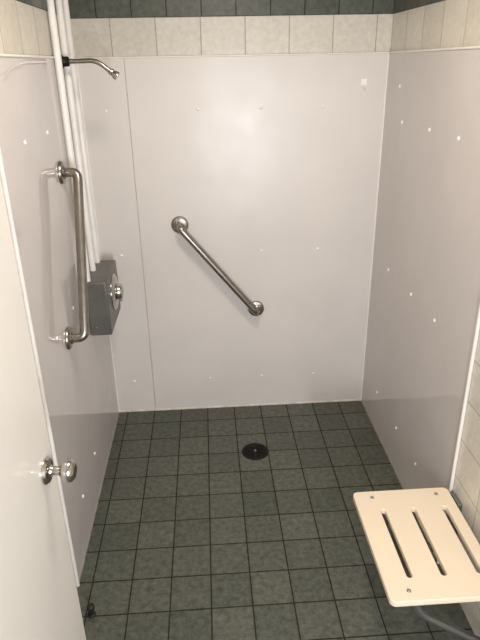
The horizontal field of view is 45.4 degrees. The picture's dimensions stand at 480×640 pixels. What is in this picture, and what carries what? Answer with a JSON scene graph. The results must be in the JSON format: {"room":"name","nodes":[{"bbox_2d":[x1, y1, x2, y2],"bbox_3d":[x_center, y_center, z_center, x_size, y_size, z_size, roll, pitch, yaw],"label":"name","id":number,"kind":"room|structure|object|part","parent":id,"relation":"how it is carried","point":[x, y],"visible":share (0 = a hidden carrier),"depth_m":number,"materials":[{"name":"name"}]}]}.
{"room":"accessible shower room","nodes":[
{"label":"accessible shower room","id":0,"kind":"room"},
{"bbox_2d":[0,0,118,577],"bbox_3d":[-0.616,0.065,1.047,0.110,2.400,3.306,-2,24,-3],"label":"wall","id":1,"kind":"structure","parent":0,"point":[79,381],"depth_m":1.88,"materials":[{"name":"white plastic"}]},
{"bbox_2d":[0,54,75,58],"bbox_3d":[-0.637,-0.843,1.839,0.008,0.008,1.110,-2,24,-3],"label":"trim","id":2,"kind":"structure","parent":1,"relation":"attached to","point":[1,55],"depth_m":1.67,"materials":[{"name":"white plastic"}]},
{"bbox_2d":[0,149,79,586],"bbox_3d":[-0.588,0.161,1.681,0.012,1.705,0.012,-2,24,-3],"label":"trim","id":3,"kind":"structure","parent":1,"relation":"attached to","point":[2,172],"depth_m":1.64,"materials":[{"name":"white plastic"}]},
{"bbox_2d":[0,177,85,639],"bbox_3d":[-0.467,0.339,0.865,0.040,2.018,0.892,-1,24,1],"label":"door slab","id":4,"kind":"structure","parent":1,"relation":"in","point":[39,599],"depth_m":1.18,"materials":[{"name":"paint"}]},
{"bbox_2d":[41,457,76,484],"bbox_3d":[-0.407,0.340,1.299,0.071,0.062,0.062,-2,24,-3],"label":"door knob","id":5,"kind":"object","parent":4,"relation":"attached to","point":[67,471],"depth_m":1.28,"materials":[{"name":"silver metal"}]},
{"bbox_2d":[24,130,95,497],"bbox_3d":[-0.607,0.026,2.015,0.005,1.295,0.275,-2,24,-3],"label":"screws","id":6,"kind":"object","parent":1,"relation":"attached to","point":[25,142],"visible":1,"depth_m":1.88,"materials":[{"name":"silver metal"}]},
{"bbox_2d":[46,0,99,281],"bbox_3d":[-0.640,-0.892,2.135,0.026,1.502,0.270,-2,24,-3],"label":"pipes","id":7,"kind":"object","parent":1,"relation":"attached to","point":[62,6],"visible":0.94,"depth_m":2.18,"materials":[{"name":"white plastic"}]},
{"bbox_2d":[58,161,88,349],"bbox_3d":[-0.582,-0.229,2.026,0.076,0.615,0.315,-2,24,-3],"label":"grab bar","id":8,"kind":"object","parent":1,"relation":"attached to","point":[71,338],"visible":1,"depth_m":2.01,"materials":[{"name":"metal"}]},
{"bbox_2d":[61,55,119,79],"bbox_3d":[-0.544,-0.913,2.074,0.213,0.089,0.048,-2,24,-3],"label":"shower head","id":9,"kind":"object","parent":1,"relation":"attached to","point":[66,61],"visible":0.94,"depth_m":2.06},
{"bbox_3d":[-0.543,-0.917,2.072,0.156,0.051,0.017,-2,24,-3],"label":"arm","id":10,"kind":"part","parent":9,"relation":"part of","materials":[{"name":"metal"}]},
{"bbox_2d":[76,58,119,411],"bbox_3d":[-0.655,-0.290,2.692,0.011,1.705,0.011,-2,24,-3],"label":"trim","id":11,"kind":"structure","parent":1,"relation":"attached to","point":[76,58],"depth_m":2.56,"materials":[{"name":"white plastic"}]},
{"bbox_2d":[79,413,118,582],"bbox_3d":[-0.607,0.712,2.535,0.006,0.006,1.110,-2,24,-3],"label":"trim","id":12,"kind":"structure","parent":1,"relation":"attached to","point":[118,413],"depth_m":2.40,"materials":[{"name":"grey plastic"}]},
{"bbox_2d":[87,260,123,335],"bbox_3d":[-0.573,-0.102,2.497,0.131,0.238,0.300,-2,24,-3],"label":"shower valve","id":13,"kind":"object","parent":1,"relation":"attached to","point":[105,294],"visible":0.98,"depth_m":2.39,"materials":[{"name":"grey metal"}]},
{"bbox_3d":[-0.524,-0.123,2.508,0.029,0.077,0.072,-2,24,-3],"label":"handle","id":14,"kind":"part","parent":13,"relation":"part of","materials":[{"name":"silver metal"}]},
{"bbox_2d":[68,0,393,407],"bbox_3d":[-0.018,-0.660,2.640,1.520,2.400,0.114,-2,24,-3],"label":"wall","id":15,"kind":"structure","parent":0,"point":[100,28],"depth_m":2.34,"materials":[{"name":"beige tile"}]},
{"bbox_2d":[78,59,155,410],"bbox_3d":[-0.562,-0.298,2.700,0.197,1.701,0.006,-2,24,-3],"label":"panel","id":16,"kind":"object","parent":15,"relation":"attached to","point":[108,134],"visible":0.82,"depth_m":2.62,"materials":[{"name":"white plastic"}]},
{"bbox_2d":[76,52,387,58],"bbox_3d":[-0.023,-1.095,2.377,1.300,0.008,0.008,-2,24,-3],"label":"trim","id":17,"kind":"structure","parent":15,"relation":"attached to","point":[341,53],"depth_m":2.37,"materials":[{"name":"white plastic"}]},
{"bbox_2d":[120,399,360,411],"bbox_3d":[0.008,0.459,3.072,1.299,0.012,0.012,-2,24,-3],"label":"trim","id":18,"kind":"structure","parent":15,"relation":"attached to","point":[348,399],"depth_m":3.07,"materials":[{"name":"white plastic"}]},
{"bbox_2d":[124,54,386,408],"bbox_3d":[0.092,-0.325,2.732,1.108,1.701,0.006,-2,24,-3],"label":"panel","id":19,"kind":"object","parent":15,"relation":"attached to","point":[293,176],"visible":1,"depth_m":2.66,"materials":[{"name":"white plastic"}]},
{"bbox_2d":[104,104,324,382],"bbox_3d":[-0.092,-0.302,2.724,0.945,1.335,0.005,-2,24,-3],"label":"screws","id":20,"kind":"object","parent":19,"relation":"attached to","point":[323,105],"visible":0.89,"depth_m":2.69,"materials":[{"name":"silver metal"}]},
{"bbox_2d":[171,216,263,315],"bbox_3d":[-0.097,-0.234,2.714,0.430,0.515,0.076,-2,24,-3],"label":"grab bar","id":21,"kind":"object","parent":19,"relation":"attached to","point":[179,224],"visible":1,"depth_m":2.67,"materials":[{"name":"metal"}]},
{"bbox_2d":[361,79,366,89],"bbox_3d":[0.529,-1.003,2.442,0.025,0.044,0.025,-2,24,-3],"label":"hook","id":22,"kind":"object","parent":19,"relation":"attached to","point":[363,81],"visible":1,"depth_m":2.44,"materials":[{"name":"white plastic"}]},
{"bbox_2d":[76,401,474,639],"bbox_3d":[0.110,1.173,1.599,1.700,0.100,3.520,-2,24,-3],"label":"floor","id":23,"kind":"structure","parent":0,"point":[192,537],"depth_m":2.24,"materials":[{"name":"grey tile"}]},
{"bbox_2d":[86,603,95,618],"bbox_3d":[-0.495,0.965,1.909,0.028,0.047,0.028,-2,24,-3],"label":"door stop","id":24,"kind":"object","parent":23,"relation":"on","point":[90,607],"visible":1,"depth_m":1.90,"materials":[{"name":"grey metal"}]},
{"bbox_2d":[242,443,268,459],"bbox_3d":[0.072,0.617,2.709,0.128,0.009,0.128,-2,24,-3],"label":"floor drain","id":25,"kind":"object","parent":23,"relation":"on","point":[253,451],"visible":1,"depth_m":2.70,"materials":[{"name":"metal"}]},
{"bbox_2d":[362,0,479,636],"bbox_3d":[0.792,0.006,1.117,0.110,2.400,3.306,-2,24,-3],"label":"wall","id":26,"kind":"structure","parent":0,"point":[427,229],"depth_m":2.05,"materials":[{"name":"white plastic"}]},
{"bbox_2d":[360,53,388,399],"bbox_3d":[0.640,-0.344,2.756,0.011,1.705,0.011,-2,24,-3],"label":"trim","id":27,"kind":"structure","parent":26,"relation":"attached to","point":[388,53],"depth_m":2.69,"materials":[{"name":"white plastic"}]},
{"bbox_2d":[361,400,436,559],"bbox_3d":[0.690,0.658,2.599,0.006,0.006,1.110,-2,24,-3],"label":"trim","id":28,"kind":"structure","parent":26,"relation":"attached to","point":[361,400],"depth_m":2.59,"materials":[{"name":"grey plastic"}]},
{"bbox_2d":[353,487,479,639],"bbox_3d":[0.566,0.791,1.793,0.350,0.303,0.432,-2,24,-3],"label":"shower seat","id":29,"kind":"object","parent":26,"relation":"attached to","point":[409,574],"visible":1,"depth_m":1.70,"materials":[{"name":"plastic"}]},
{"bbox_2d":[376,84,459,465],"bbox_3d":[0.668,-0.179,2.295,0.005,1.395,0.635,-2,24,-3],"label":"screws","id":30,"kind":"object","parent":26,"relation":"attached to","point":[458,137],"visible":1,"depth_m":2.26,"materials":[{"name":"silver metal"}]},
{"bbox_2d":[388,46,479,53],"bbox_3d":[0.660,-0.897,1.903,0.008,0.008,1.110,-2,24,-3],"label":"trim","id":31,"kind":"structure","parent":26,"relation":"attached to","point":[467,47],"depth_m":1.89,"materials":[{"name":"white plastic"}]},
{"bbox_2d":[437,304,479,563],"bbox_3d":[0.710,0.107,1.745,0.012,1.705,0.012,-2,24,-3],"label":"trim","id":32,"kind":"structure","parent":26,"relation":"attached to","point":[477,329],"depth_m":1.81,"materials":[{"name":"white plastic"}]}
]}

